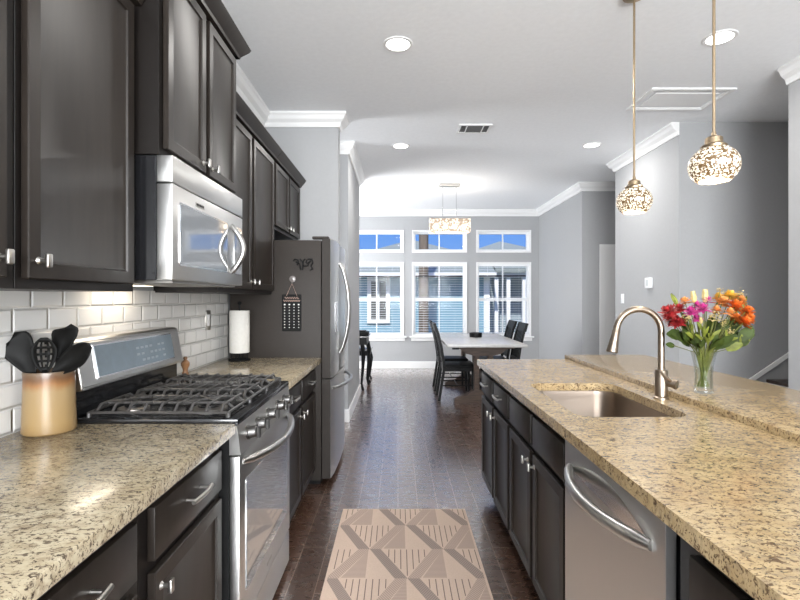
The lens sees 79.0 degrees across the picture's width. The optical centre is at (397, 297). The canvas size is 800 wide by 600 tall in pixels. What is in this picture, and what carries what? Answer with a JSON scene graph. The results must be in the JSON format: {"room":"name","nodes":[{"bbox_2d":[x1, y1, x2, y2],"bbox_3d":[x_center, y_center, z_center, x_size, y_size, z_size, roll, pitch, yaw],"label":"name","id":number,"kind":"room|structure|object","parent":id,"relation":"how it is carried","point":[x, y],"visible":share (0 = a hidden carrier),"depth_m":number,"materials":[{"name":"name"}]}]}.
{"room":"kitchen","nodes":[
{"label":"kitchen","id":0,"kind":"room"},
{"bbox_2d":[0,286,229,437],"bbox_3d":[-1.292,-0.168,0.460,0.149,3.015,7.920,0,0,0],"label":"wall","id":1,"kind":"structure","parent":0,"point":[37,313],"depth_m":2.02,"materials":[{"name":"white tile"}]},
{"bbox_2d":[0,0,14,288],"bbox_3d":[-1.029,-0.543,0.881,0.392,1.043,0.523,0,0,0],"label":"upper cabinet","id":2,"kind":"object","parent":1,"relation":"attached to","point":[7,253],"visible":1,"depth_m":1.10,"materials":[{"name":"black"}]},
{"bbox_2d":[0,0,144,291],"bbox_3d":[-1.029,-0.543,1.403,0.392,1.043,0.515,0,0,0],"label":"upper cabinet","id":3,"kind":"object","parent":1,"relation":"attached to","point":[73,60],"visible":1,"depth_m":1.35,"materials":[{"name":"black wood"}]},
{"bbox_2d":[134,0,250,192],"bbox_3d":[-0.987,-0.877,2.043,0.477,0.765,0.862,0,0,0],"label":"upper cabinet","id":4,"kind":"object","parent":1,"relation":"attached to","point":[186,52],"visible":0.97,"depth_m":1.88,"materials":[{"name":"black wood"}]},
{"bbox_2d":[133,155,245,286],"bbox_3d":[-0.965,-0.272,2.043,0.520,0.440,0.753,0,0,0],"label":"microwave","id":5,"kind":"object","parent":4,"relation":"attached to","point":[188,226],"visible":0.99,"depth_m":1.76,"materials":[{"name":"silver metal"}]},
{"bbox_2d":[205,310,210,329],"bbox_3d":[-1.212,0.141,3.100,0.008,0.127,0.076,0,0,0],"label":"wall outlet","id":6,"kind":"object","parent":1,"relation":"attached to","point":[207,312],"visible":1,"depth_m":3.09,"materials":[{"name":"white plastic"}]},
{"bbox_2d":[154,92,281,293],"bbox_3d":[-1.029,-0.546,2.962,0.392,1.038,1.067,0,0,0],"label":"upper cabinet","id":7,"kind":"object","parent":1,"relation":"attached to","point":[256,149],"visible":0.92,"depth_m":2.98,"materials":[{"name":"black"}]},
{"bbox_2d":[236,62,269,126],"bbox_3d":[-1.186,-1.615,0.460,0.080,0.120,7.920,0,0,0],"label":"trim","id":8,"kind":"structure","parent":1,"relation":"attached to","point":[245,89],"depth_m":3.88,"materials":[{"name":"white paint"}]},
{"bbox_2d":[273,150,305,239],"bbox_3d":[-1.029,-0.785,3.952,0.392,0.560,0.906,0,0,0],"label":"upper cabinet","id":9,"kind":"object","parent":1,"relation":"attached to","point":[288,180],"visible":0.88,"depth_m":3.89,"materials":[{"name":"black"}]},
{"bbox_2d":[265,127,339,245],"bbox_3d":[-1.802,-0.168,4.482,2.515,3.015,0.125,0,0,0],"label":"wall","id":10,"kind":"structure","parent":0,"point":[314,151],"depth_m":4.42,"materials":[{"name":"grey paint"}]},
{"bbox_2d":[265,111,345,126],"bbox_3d":[-0.846,-1.615,4.380,0.761,0.120,0.080,0,0,0],"label":"trim","id":11,"kind":"structure","parent":10,"relation":"attached to","point":[275,118],"depth_m":4.37,"materials":[{"name":"white paint"}]},
{"bbox_2d":[338,112,348,132],"bbox_3d":[-0.505,-1.615,4.482,0.080,0.120,0.285,0,0,0],"label":"trim","id":12,"kind":"structure","parent":10,"relation":"attached to","point":[344,123],"depth_m":4.48,"materials":[{"name":"white paint"}]},
{"bbox_2d":[340,154,358,408],"bbox_3d":[-1.800,-0.168,6.010,2.520,3.015,1.520,0,0,0],"label":"wall","id":13,"kind":"structure","parent":0,"point":[349,186],"depth_m":5.63,"materials":[{"name":"grey paint"}]},
{"bbox_2d":[340,141,354,153],"bbox_3d":[-1.760,-1.615,5.210,2.600,0.120,0.080,0,0,0],"label":"trim","id":14,"kind":"structure","parent":13,"relation":"attached to","point":[345,146],"depth_m":5.19,"materials":[{"name":"white paint"}]},
{"bbox_2d":[349,384,360,419],"bbox_3d":[-0.531,1.272,6.010,0.018,0.135,1.540,0,0,0],"label":"baseboard","id":15,"kind":"structure","parent":13,"relation":"attached to","point":[352,406],"depth_m":5.96,"materials":[{"name":"white paint"}]},
{"bbox_2d":[348,143,364,186],"bbox_3d":[-0.500,-1.615,6.010,0.080,0.120,1.680,0,0,0],"label":"trim","id":16,"kind":"structure","parent":13,"relation":"attached to","point":[353,155],"depth_m":5.86,"materials":[{"name":"white paint"}]},
{"bbox_2d":[272,369,539,599],"bbox_3d":[1.000,1.390,2.875,8.400,0.100,13.150,0,0,0],"label":"floor","id":17,"kind":"structure","parent":0,"point":[405,447],"depth_m":3.62,"materials":[{"name":"brown wood"}]},
{"bbox_2d":[37,515,137,599],"bbox_3d":[-0.885,0.902,0.880,0.678,0.876,0.498,0,0,0],"label":"base cabinet","id":18,"kind":"object","parent":17,"relation":"on","point":[110,572],"visible":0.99,"depth_m":0.98,"materials":[{"name":"black"}]},
{"bbox_2d":[42,327,293,599],"bbox_3d":[-0.834,0.727,2.035,0.759,1.166,0.774,0,0,0],"label":"gas range","id":19,"kind":"object","parent":17,"relation":"on","point":[128,376],"visible":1,"depth_m":1.85,"materials":[{"name":"silver metal"}]},
{"bbox_2d":[77,381,288,425],"bbox_3d":[-0.866,0.423,2.035,0.641,0.024,0.770,0,0,0],"label":"cooktop","id":20,"kind":"object","parent":19,"relation":"in","point":[241,415],"depth_m":1.76,"materials":[{"name":"black metal"}]},
{"bbox_2d":[138,448,221,599],"bbox_3d":[-0.885,0.902,1.387,0.678,0.876,0.512,0,0,0],"label":"base cabinet","id":21,"kind":"object","parent":17,"relation":"on","point":[180,532],"visible":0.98,"depth_m":1.34,"materials":[{"name":"black"}]},
{"bbox_2d":[230,236,352,483],"bbox_3d":[-0.789,0.448,3.933,0.834,1.785,0.910,0,0,0],"label":"fridge","id":22,"kind":"object","parent":17,"relation":"on","point":[323,334],"visible":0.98,"depth_m":3.48,"materials":[{"name":"silver metal"}]},
{"bbox_2d":[282,284,300,330],"bbox_3d":[-0.760,0.067,3.466,0.136,0.340,0.016,0,0,0],"label":"plaque","id":23,"kind":"object","parent":22,"relation":"attached to","point":[291,303],"visible":1,"depth_m":3.47,"materials":[{"name":"black"}]},
{"bbox_2d":[293,258,312,270],"bbox_3d":[-0.679,-0.240,3.471,0.150,0.090,0.010,0,0,0],"label":"magnet","id":24,"kind":"object","parent":22,"relation":"attached to","point":[310,259],"visible":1,"depth_m":3.47,"materials":[{"name":"black"}]},
{"bbox_2d":[289,369,315,522],"bbox_3d":[-0.885,0.902,2.947,0.678,0.876,1.033,0,0,0],"label":"base cabinet","id":25,"kind":"object","parent":17,"relation":"on","point":[302,438],"visible":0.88,"depth_m":2.98,"materials":[{"name":"black"}]},
{"bbox_2d":[180,358,320,388],"bbox_3d":[-0.882,0.445,2.947,0.668,0.037,1.042,0,0,0],"label":"countertop","id":26,"kind":"structure","parent":25,"relation":"on","point":[292,370],"depth_m":2.97,"materials":[{"name":"beige stone"}]},
{"bbox_2d":[181,356,189,374],"bbox_3d":[-1.105,0.364,2.520,0.046,0.123,0.046,0,0,0],"label":"pepper mill","id":27,"kind":"object","parent":26,"relation":"on","point":[185,363],"visible":0.77,"depth_m":2.51,"materials":[{"name":"brown wood"}]},
{"bbox_2d":[228,301,250,361],"bbox_3d":[-1.075,0.223,3.290,0.150,0.401,0.150,0,0,0],"label":"paper towel holder","id":28,"kind":"object","parent":26,"relation":"on","point":[235,359],"visible":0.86,"depth_m":3.28,"materials":[{"name":"black"}]},
{"bbox_2d":[229,310,249,352],"bbox_3d":[-1.075,0.227,3.290,0.132,0.284,0.132,0,0,0],"label":"paper towel roll","id":29,"kind":"object","parent":28,"relation":"on","point":[239,321],"visible":0.99,"depth_m":3.23,"materials":[{"name":"paper"}]},
{"bbox_2d":[359,333,370,390],"bbox_3d":[-0.755,0.951,7.250,0.678,0.802,0.600,0,0,0],"label":"console table","id":30,"kind":"object","parent":17,"relation":"on","point":[363,340],"visible":0.47,"depth_m":7.01,"materials":[{"name":"black paint"}]},
{"bbox_2d":[359,346,372,382],"bbox_3d":[-0.570,1.072,7.850,0.317,0.555,0.460,0,0,0],"label":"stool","id":31,"kind":"object","parent":17,"relation":"on","point":[371,355],"visible":0.28,"depth_m":7.65,"materials":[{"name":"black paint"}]},
{"bbox_2d":[320,509,493,599],"bbox_3d":[0.038,1.335,2.158,0.770,0.008,1.816,0,0,0],"label":"runner rug","id":32,"kind":"object","parent":17,"relation":"on","point":[377,554],"visible":1,"depth_m":2.47,"materials":[{"name":"beige fabric"}]},
{"bbox_2d":[428,320,467,390],"bbox_3d":[0.734,0.834,7.160,0.552,1.012,0.430,0,0,0],"label":"dining chair","id":33,"kind":"object","parent":17,"relation":"on","point":[447,358],"visible":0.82,"depth_m":7.01,"materials":[{"name":"black paint"}]},
{"bbox_2d":[431,322,472,400],"bbox_3d":[0.734,0.834,6.500,0.552,1.012,0.430,0,0,0],"label":"dining chair","id":34,"kind":"object","parent":17,"relation":"on","point":[445,366],"visible":0.8,"depth_m":6.30,"materials":[{"name":"black paint"}]},
{"bbox_2d":[440,334,527,403],"bbox_3d":[1.090,0.954,6.830,0.980,0.772,1.840,0,0,0],"label":"dining table","id":35,"kind":"object","parent":17,"relation":"on","point":[489,345],"visible":0.67,"depth_m":6.17,"materials":[{"name":"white wood"}]},
{"bbox_2d":[480,371,512,530],"bbox_3d":[0.852,0.902,2.928,0.640,0.876,0.833,0,0,0],"label":"base cabinet","id":36,"kind":"object","parent":17,"relation":"on","point":[496,425],"visible":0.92,"depth_m":2.84,"materials":[{"name":"black"}]},
{"bbox_2d":[477,359,799,599],"bbox_3d":[0.862,0.445,1.728,0.628,0.037,3.297,0,0,0],"label":"countertop","id":37,"kind":"structure","parent":36,"relation":"on","point":[729,488],"depth_m":1.24,"materials":[{"name":"beige stone"}]},
{"bbox_2d":[540,391,669,416],"bbox_3d":[0.855,0.568,2.080,0.438,0.208,0.714,0,0,0],"label":"sink","id":38,"kind":"object","parent":37,"relation":"in","point":[584,403],"visible":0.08,"depth_m":2.41,"materials":[{"name":"silver metal"}]},
{"bbox_2d":[606,306,678,399],"bbox_3d":[1.029,0.230,2.045,0.287,0.392,0.089,0,0,0],"label":"kitchen faucet","id":39,"kind":"object","parent":37,"relation":"on","point":[662,382],"visible":1,"depth_m":2.05,"materials":[{"name":"silver metal"}]},
{"bbox_2d":[479,320,516,388],"bbox_3d":[1.441,0.834,7.170,0.552,1.012,0.430,0,0,0],"label":"dining chair","id":40,"kind":"object","parent":17,"relation":"on","point":[511,325],"visible":0.33,"depth_m":7.10,"materials":[{"name":"black paint"}]},
{"bbox_2d":[482,322,528,371],"bbox_3d":[1.431,0.834,6.540,0.552,1.012,0.430,0,0,0],"label":"dining chair","id":41,"kind":"object","parent":17,"relation":"on","point":[521,328],"visible":0.21,"depth_m":6.52,"materials":[{"name":"black paint"}]},
{"bbox_2d":[510,396,564,599],"bbox_3d":[0.857,0.902,2.083,0.630,0.876,0.853,0,0,0],"label":"base cabinet","id":42,"kind":"object","parent":17,"relation":"on","point":[537,451],"visible":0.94,"depth_m":2.00,"materials":[{"name":"black"}]},
{"bbox_2d":[564,440,679,599],"bbox_3d":[0.829,0.904,1.340,0.671,0.872,0.620,0,0,0],"label":"dishwasher","id":43,"kind":"object","parent":17,"relation":"on","point":[616,548],"visible":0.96,"depth_m":1.27,"materials":[{"name":"silver metal"}]},
{"bbox_2d":[680,537,754,599],"bbox_3d":[0.852,0.902,0.760,0.640,0.876,0.518,0,0,0],"label":"base cabinet","id":44,"kind":"object","parent":17,"relation":"on","point":[700,579],"visible":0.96,"depth_m":0.92,"materials":[{"name":"black"}]},
{"bbox_2d":[766,379,787,387],"bbox_3d":[3.995,0.580,4.072,2.130,1.520,1.055,0,0,0],"label":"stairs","id":45,"kind":"structure","parent":17,"relation":"on","point":[779,382],"depth_m":4.50,"materials":[{"name":"black paint"}]},
{"bbox_3d":[-0.885,0.902,0.375,0.678,0.876,0.508,0,0,0],"label":"base cabinet","id":46,"kind":"object","parent":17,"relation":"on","visible":0},
{"bbox_2d":[0,424,234,599],"bbox_3d":[-0.884,0.445,0.883,0.664,0.037,1.526,0,0,0],"label":"countertop","id":47,"kind":"structure","parent":46,"relation":"on","point":[63,496],"depth_m":1.11,"materials":[{"name":"beige stone"}]},
{"bbox_2d":[20,367,76,436],"bbox_3d":[-1.118,0.329,1.556,0.148,0.194,0.148,0,0,0],"label":"utensil crock","id":48,"kind":"object","parent":47,"relation":"on","point":[48,405],"visible":0.82,"depth_m":1.50,"materials":[{"name":"beige ceramic"}]},
{"bbox_2d":[5,331,36,372],"bbox_3d":[-1.168,0.258,1.523,0.137,0.307,0.019,0,0,-16],"label":"turner","id":49,"kind":"object","parent":48,"relation":"in","point":[18,349],"visible":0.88,"depth_m":1.52,"materials":[{"name":"black plastic"}]},
{"bbox_2d":[30,337,57,372],"bbox_3d":[-1.118,0.268,1.533,0.051,0.286,0.056,0,0,23],"label":"slotted spoon","id":50,"kind":"object","parent":48,"relation":"in","point":[33,352],"visible":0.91,"depth_m":1.53,"materials":[{"name":"black plastic"}]},
{"bbox_2d":[51,324,78,363],"bbox_3d":[-1.099,0.247,1.589,0.093,0.327,0.021,0,0,-20],"label":"serving spoon","id":51,"kind":"object","parent":48,"relation":"in","point":[63,338],"visible":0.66,"depth_m":1.59,"materials":[{"name":"black plastic"}]},
{"bbox_2d":[51,342,91,373],"bbox_3d":[-1.060,0.276,1.535,0.200,0.272,0.029,0,0,8],"label":"serving spoon","id":52,"kind":"object","parent":48,"relation":"in","point":[75,356],"visible":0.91,"depth_m":1.53,"materials":[{"name":"black plastic"}]},
{"bbox_2d":[359,216,538,360],"bbox_3d":[1.430,-0.168,9.315,7.540,3.015,0.170,0,0,0],"label":"wall","id":53,"kind":"structure","parent":0,"point":[407,350],"depth_m":9.23,"materials":[{"name":"grey paint"}]},
{"bbox_2d":[359,230,403,252],"bbox_3d":[-0.410,-1.077,9.289,1.044,0.429,0.142,0,0,0],"label":"window","id":54,"kind":"structure","parent":53,"relation":"in","point":[361,232],"depth_m":9.23,"materials":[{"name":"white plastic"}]},
{"bbox_2d":[359,262,405,340],"bbox_3d":[-0.410,0.067,9.270,1.140,1.497,0.180,0,0,0],"label":"window","id":55,"kind":"structure","parent":53,"relation":"in","point":[402,337],"depth_m":9.23,"materials":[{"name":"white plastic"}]},
{"bbox_2d":[359,264,401,334],"bbox_3d":[-0.410,0.025,9.265,0.980,1.354,0.045,0,0,0],"label":"window blind","id":56,"kind":"object","parent":55,"relation":"attached to","point":[359,264],"visible":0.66,"depth_m":9.25,"materials":[{"name":"white plastic"}]},
{"bbox_2d":[359,361,479,368],"bbox_3d":[0.240,1.272,9.221,4.880,0.135,0.018,0,0,0],"label":"baseboard","id":57,"kind":"structure","parent":53,"relation":"attached to","point":[375,364],"depth_m":9.21,"materials":[{"name":"white paint"}]},
{"bbox_2d":[410,262,466,340],"bbox_3d":[0.790,0.067,9.270,1.140,1.497,0.180,0,0,0],"label":"window","id":58,"kind":"structure","parent":53,"relation":"in","point":[413,337],"depth_m":9.23,"materials":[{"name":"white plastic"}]},
{"bbox_2d":[414,264,464,334],"bbox_3d":[0.790,0.025,9.265,0.980,1.354,0.045,0,0,0],"label":"window blind","id":59,"kind":"object","parent":58,"relation":"attached to","point":[414,264],"visible":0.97,"depth_m":9.25,"materials":[{"name":"white plastic"}]},
{"bbox_2d":[412,230,466,252],"bbox_3d":[0.790,-1.077,9.289,1.044,0.429,0.142,0,0,0],"label":"window","id":60,"kind":"structure","parent":53,"relation":"in","point":[414,232],"depth_m":9.23,"materials":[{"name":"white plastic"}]},
{"bbox_2d":[359,209,537,215],"bbox_3d":[0.240,-1.615,9.190,4.880,0.120,0.080,0,0,0],"label":"trim","id":61,"kind":"structure","parent":53,"relation":"attached to","point":[362,212],"depth_m":9.17,"materials":[{"name":"white paint"}]},
{"bbox_2d":[476,230,530,252],"bbox_3d":[2.010,-1.077,9.289,1.044,0.429,0.142,0,0,0],"label":"window","id":62,"kind":"structure","parent":53,"relation":"in","point":[527,233],"depth_m":9.24,"materials":[{"name":"white plastic"}]},
{"bbox_2d":[476,262,533,340],"bbox_3d":[2.010,0.067,9.270,1.140,1.497,0.180,0,0,0],"label":"window","id":63,"kind":"structure","parent":53,"relation":"in","point":[529,337],"depth_m":9.24,"materials":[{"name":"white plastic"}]},
{"bbox_2d":[478,264,528,334],"bbox_3d":[2.010,0.025,9.265,0.980,1.354,0.045,0,0,0],"label":"window blind","id":64,"kind":"object","parent":63,"relation":"attached to","point":[487,265],"visible":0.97,"depth_m":9.25,"materials":[{"name":"white plastic"}]},
{"bbox_2d":[221,0,799,208],"bbox_3d":[1.000,-1.750,2.875,8.400,0.150,13.150,0,0,0],"label":"ceiling","id":65,"kind":"structure","parent":0,"point":[552,78],"depth_m":3.65,"materials":[{"name":"white paint"}]},
{"bbox_2d":[383,36,412,51],"bbox_3d":[0.000,-1.681,3.200,0.200,0.024,0.200,0,0,0],"label":"recessed light","id":66,"kind":"object","parent":65,"relation":"in","point":[395,43],"visible":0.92,"depth_m":3.19,"materials":[{"name":"white paint"}]},
{"bbox_2d":[429,184,470,233],"bbox_3d":[0.760,-1.319,7.143,0.600,0.709,0.245,0,0,0],"label":"chandelier","id":67,"kind":"object","parent":65,"relation":"hanging from","point":[437,225],"visible":1,"depth_m":7.04,"materials":[{"name":"glass"}]},
{"bbox_2d":[456,124,492,133],"bbox_3d":[0.750,-1.668,4.780,0.320,0.014,0.240,0,0,0],"label":"ceiling vent","id":68,"kind":"object","parent":65,"relation":"in","point":[462,128],"visible":1,"depth_m":4.78,"materials":[{"name":"metal"}]},
{"bbox_2d":[582,142,600,147],"bbox_3d":[2.120,-1.681,5.310,0.200,0.024,0.200,0,0,0],"label":"recessed light","id":69,"kind":"object","parent":65,"relation":"in","point":[591,144],"visible":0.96,"depth_m":5.31,"materials":[{"name":"white paint"}]},
{"bbox_2d":[616,0,652,214],"bbox_3d":[1.300,-1.071,2.670,0.184,1.206,0.184,0,0,0],"label":"pendant light","id":70,"kind":"object","parent":65,"relation":"hanging from","point":[634,199],"visible":1,"depth_m":2.64,"materials":[{"name":"glass"}]},
{"bbox_2d":[626,88,736,110],"bbox_3d":[2.360,-1.668,4.080,0.680,0.014,0.440,0,0,0],"label":"ceiling hatch","id":71,"kind":"object","parent":65,"relation":"attached to","point":[657,99],"visible":0.97,"depth_m":4.07,"materials":[{"name":"white paint"}]},
{"bbox_2d":[687,0,741,184],"bbox_3d":[1.270,-1.071,1.950,0.184,1.206,0.184,0,0,0],"label":"pendant light","id":72,"kind":"object","parent":65,"relation":"hanging from","point":[716,162],"visible":1,"depth_m":1.91,"materials":[{"name":"glass"}]},
{"bbox_2d":[701,29,738,45],"bbox_3d":[2.070,-1.681,3.120,0.200,0.024,0.200,0,0,0],"label":"recessed light","id":73,"kind":"object","parent":65,"relation":"in","point":[727,35],"visible":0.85,"depth_m":3.11,"materials":[{"name":"white paint"}]},
{"bbox_2d":[539,191,614,358],"bbox_3d":[3.870,-0.168,8.145,2.380,3.015,2.170,0,0,0],"label":"wall","id":74,"kind":"structure","parent":0,"point":[571,233],"depth_m":7.49,"materials":[{"name":"grey paint"}]},
{"bbox_2d":[536,182,581,215],"bbox_3d":[2.640,-1.615,8.105,0.080,0.120,2.250,0,0,0],"label":"trim","id":75,"kind":"structure","parent":74,"relation":"attached to","point":[575,189],"depth_m":7.89,"materials":[{"name":"white paint"}]},
{"bbox_2d":[579,182,614,190],"bbox_3d":[3.830,-1.615,7.020,2.460,0.120,0.080,0,0,0],"label":"trim","id":76,"kind":"structure","parent":74,"relation":"attached to","point":[585,186],"depth_m":7.01,"materials":[{"name":"white paint"}]},
{"bbox_2d":[599,244,614,354],"bbox_3d":[3.420,0.280,7.006,0.980,2.120,0.108,0,0,0],"label":"door","id":77,"kind":"structure","parent":74,"relation":"in","point":[606,251],"depth_m":7.04,"materials":[{"name":"white paint"}]},
{"bbox_2d":[615,122,787,383],"bbox_3d":[3.870,-0.168,5.300,2.380,3.015,1.360,0,0,0],"label":"wall","id":78,"kind":"structure","parent":0,"point":[732,234],"depth_m":4.62,"materials":[{"name":"grey paint"}]},
{"bbox_2d":[606,122,678,171],"bbox_3d":[2.640,-1.615,5.340,0.080,0.120,1.440,0,0,0],"label":"trim","id":79,"kind":"structure","parent":78,"relation":"attached to","point":[670,131],"depth_m":5.12,"materials":[{"name":"white paint"}]},
{"bbox_2d":[749,352,787,379],"bbox_3d":[3.900,0.412,4.611,2.320,1.615,0.017,0,0,0],"label":"trim","id":80,"kind":"structure","parent":78,"relation":"attached to","point":[784,357],"depth_m":4.60,"materials":[{"name":"white paint"}]},
{"bbox_2d":[788,79,799,390],"bbox_3d":[3.955,-0.168,3.470,2.210,3.015,0.140,0,0,0],"label":"wall","id":81,"kind":"structure","parent":0,"point":[793,88],"depth_m":3.49,"materials":[{"name":"grey paint"}]},
{"bbox_3d":[1.240,0.891,1.723,0.120,0.898,3.245,0,0,0],"label":"wall","id":82,"kind":"structure","parent":0,"visible":0},
{"bbox_2d":[565,355,799,442],"bbox_3d":[1.458,0.420,1.755,0.563,0.039,3.350,0,0,0],"label":"bar","id":83,"kind":"object","parent":82,"relation":"on","point":[774,409],"visible":0.78,"depth_m":2.08,"materials":[{"name":"beige stone"}]},
{"bbox_3d":[1.292,0.312,2.050,0.100,0.175,0.100,0,0,0],"label":"flower vase","id":84,"kind":"object","parent":83,"relation":"on","visible":0},
{"bbox_2d":[658,303,705,385],"bbox_3d":[1.193,0.198,2.025,0.200,0.354,0.088,0,0,12],"label":"flower","id":85,"kind":"object","parent":84,"relation":"in","point":[667,310],"visible":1,"depth_m":2.03,"materials":[{"name":"red plant"}]},
{"bbox_2d":[666,329,702,370],"bbox_3d":[1.206,0.250,2.021,0.205,0.246,0.029,0,0,-17],"label":"leafy sprig","id":86,"kind":"object","parent":84,"relation":"in","point":[675,334],"visible":1,"depth_m":2.01,"materials":[{"name":"green plant"}]},
{"bbox_2d":[674,303,698,353],"bbox_3d":[1.229,0.198,2.049,0.130,0.354,0.063,0,0,0],"label":"flower","id":87,"kind":"object","parent":84,"relation":"in","point":[680,306],"visible":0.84,"depth_m":2.05,"materials":[{"name":"red plant"}]},
{"bbox_2d":[670,315,705,386],"bbox_3d":[1.214,0.222,2.020,0.158,0.305,0.065,0,0,0],"label":"flower","id":88,"kind":"object","parent":84,"relation":"in","point":[676,320],"visible":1,"depth_m":2.02,"materials":[{"name":"red plant"}]},
{"bbox_2d":[683,306,701,376],"bbox_3d":[1.230,0.203,2.026,0.057,0.343,0.122,0,0,38],"label":"flower","id":89,"kind":"object","parent":84,"relation":"in","point":[690,311],"visible":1,"depth_m":2.00,"materials":[{"name":"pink plant"}]},
{"bbox_2d":[691,333,704,362],"bbox_3d":[1.249,0.259,2.009,0.132,0.227,0.034,0,0,-36],"label":"leafy sprig","id":90,"kind":"object","parent":84,"relation":"in","point":[696,342],"visible":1,"depth_m":2.01,"materials":[{"name":"green plant"}]},
{"bbox_2d":[695,303,711,378],"bbox_3d":[1.258,0.197,2.005,0.075,0.356,0.085,0,0,0],"label":"flower","id":91,"kind":"object","parent":84,"relation":"in","point":[702,307],"visible":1,"depth_m":1.99,"materials":[{"name":"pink plant"}]},
{"bbox_2d":[695,322,714,369],"bbox_3d":[1.261,0.235,2.012,0.072,0.276,0.088,0,0,0],"label":"leafy sprig","id":92,"kind":"object","parent":84,"relation":"in","point":[705,332],"visible":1,"depth_m":1.99,"materials":[{"name":"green plant"}]},
{"bbox_2d":[702,289,708,357],"bbox_3d":[1.298,0.169,2.050,0.025,0.412,0.025,0,0,0],"label":"flower","id":93,"kind":"object","parent":84,"relation":"in","point":[704,291],"visible":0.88,"depth_m":2.05,"materials":[{"name":"beige plant"}]},
{"bbox_2d":[702,317,714,384],"bbox_3d":[1.334,0.226,2.088,0.128,0.293,0.045,0,0,-39],"label":"leafy sprig","id":94,"kind":"object","parent":84,"relation":"in","point":[709,322],"visible":0.37,"depth_m":2.10,"materials":[{"name":"green plant"}]},
{"bbox_2d":[697,290,738,386],"bbox_3d":[1.367,0.169,2.091,0.211,0.413,0.069,0,0,-6],"label":"flower","id":95,"kind":"object","parent":84,"relation":"in","point":[730,294],"visible":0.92,"depth_m":2.09,"materials":[{"name":"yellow plant"}]},
{"bbox_2d":[708,294,731,350],"bbox_3d":[1.352,0.179,2.054,0.142,0.392,0.080,0,0,-26],"label":"flower","id":96,"kind":"object","parent":84,"relation":"in","point":[721,300],"visible":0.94,"depth_m":2.06,"materials":[{"name":"orange plant"}]},
{"bbox_2d":[705,332,736,366],"bbox_3d":[1.327,0.257,2.002,0.123,0.232,0.053,0,0,31],"label":"leafy sprig","id":97,"kind":"object","parent":84,"relation":"in","point":[727,340],"visible":0.94,"depth_m":1.99,"materials":[{"name":"green plant"}]},
{"bbox_2d":[703,298,742,386],"bbox_3d":[1.363,0.187,2.026,0.161,0.376,0.078,0,0,0],"label":"flower","id":98,"kind":"object","parent":84,"relation":"in","point":[736,304],"visible":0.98,"depth_m":2.03,"materials":[{"name":"orange plant"}]},
{"bbox_2d":[701,295,747,386],"bbox_3d":[1.388,0.177,2.053,0.220,0.396,0.056,0,0,-19],"label":"flower","id":99,"kind":"object","parent":84,"relation":"in","point":[741,298],"visible":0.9,"depth_m":2.07,"materials":[{"name":"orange plant"}]},
{"bbox_2d":[697,304,754,385],"bbox_3d":[1.394,0.200,2.079,0.260,0.351,0.072,0,0,0],"label":"flower","id":100,"kind":"object","parent":84,"relation":"in","point":[746,309],"visible":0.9,"depth_m":2.07,"materials":[{"name":"orange plant"}]},
{"bbox_2d":[707,335,749,364],"bbox_3d":[1.373,0.258,2.030,0.193,0.230,0.028,0,0,6],"label":"leafy sprig","id":101,"kind":"object","parent":84,"relation":"in","point":[737,345],"visible":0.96,"depth_m":2.02,"materials":[{"name":"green plant"}]},
{"bbox_2d":[719,322,741,336],"bbox_3d":[1.395,0.224,2.052,0.224,0.298,0.069,0,0,-19],"label":"leafy sprig","id":102,"kind":"object","parent":84,"relation":"in","point":[737,325],"visible":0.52,"depth_m":2.06,"materials":[{"name":"green plant"}]},
{"bbox_2d":[708,315,753,367],"bbox_3d":[1.379,0.222,2.017,0.188,0.306,0.085,0,0,0],"label":"flower","id":103,"kind":"object","parent":84,"relation":"in","point":[745,321],"visible":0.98,"depth_m":2.02,"materials":[{"name":"orange plant"}]},
{"bbox_2d":[712,327,754,352],"bbox_3d":[1.387,0.247,2.036,0.216,0.253,0.046,0,0,0],"label":"leafy sprig","id":104,"kind":"object","parent":84,"relation":"in","point":[747,333],"visible":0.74,"depth_m":2.02,"materials":[{"name":"green plant"}]},
{"bbox_3d":[2.920,-0.167,-0.050,0.140,3.015,6.900,0,0,0],"label":"wall","id":105,"kind":"structure","parent":0,"visible":0},
{"bbox_2d":[778,55,799,84],"bbox_3d":[2.810,-1.615,0.020,0.080,0.120,7.040,0,0,0],"label":"trim","id":106,"kind":"structure","parent":105,"relation":"attached to","point":[790,71],"depth_m":3.46,"materials":[{"name":"white paint"}]},
{"label":"outside","id":107,"kind":"structure","parent":0,"visible":0},
{"bbox_3d":[0.000,4.440,0.000,120.000,0.200,120.000,0,0,0],"label":"ground","id":108,"kind":"structure","parent":107,"visible":0},
{"bbox_2d":[374,241,450,249],"bbox_3d":[0.706,0.670,24.900,3.800,7.340,3.800,0,0,0],"label":"house","id":109,"kind":"structure","parent":108,"relation":"on","point":[394,246],"depth_m":23.42,"materials":[{"name":"grey"}]},
{"bbox_2d":[419,235,428,331],"bbox_3d":[0.725,-0.160,13.600,2.050,9.000,0.300,0,0,0],"label":"utility pole","id":110,"kind":"object","parent":108,"relation":"on","point":[423,239],"visible":0.23,"depth_m":13.48,"materials":[{"name":"brown wood"}]},
{"bbox_2d":[359,275,525,276],"bbox_3d":[0.000,-0.620,13.400,18.000,0.104,0.038,0,0,0],"label":"power line","id":111,"kind":"object","parent":110,"relation":"attached to","point":[450,275],"visible":0.19,"depth_m":13.38,"materials":[{"name":"black"}]},
{"bbox_2d":[359,266,496,331],"bbox_3d":[-1.725,1.330,16.950,9.350,6.020,4.900,0,0,0],"label":"house","id":112,"kind":"structure","parent":108,"relation":"on","point":[364,285],"depth_m":15.00,"materials":[{"name":"blue"}]},
{"bbox_2d":[479,241,525,249],"bbox_3d":[5.230,0.715,24.900,3.800,7.250,3.800,0,0,0],"label":"house","id":113,"kind":"structure","parent":108,"relation":"on","point":[498,245],"depth_m":23.75,"materials":[{"name":"grey"}]},
{"bbox_2d":[490,266,525,331],"bbox_3d":[4.925,1.315,17.400,3.750,6.050,4.400,0,0,0],"label":"house","id":114,"kind":"structure","parent":108,"relation":"on","point":[495,285],"depth_m":16.40,"materials":[{"name":"grey"}]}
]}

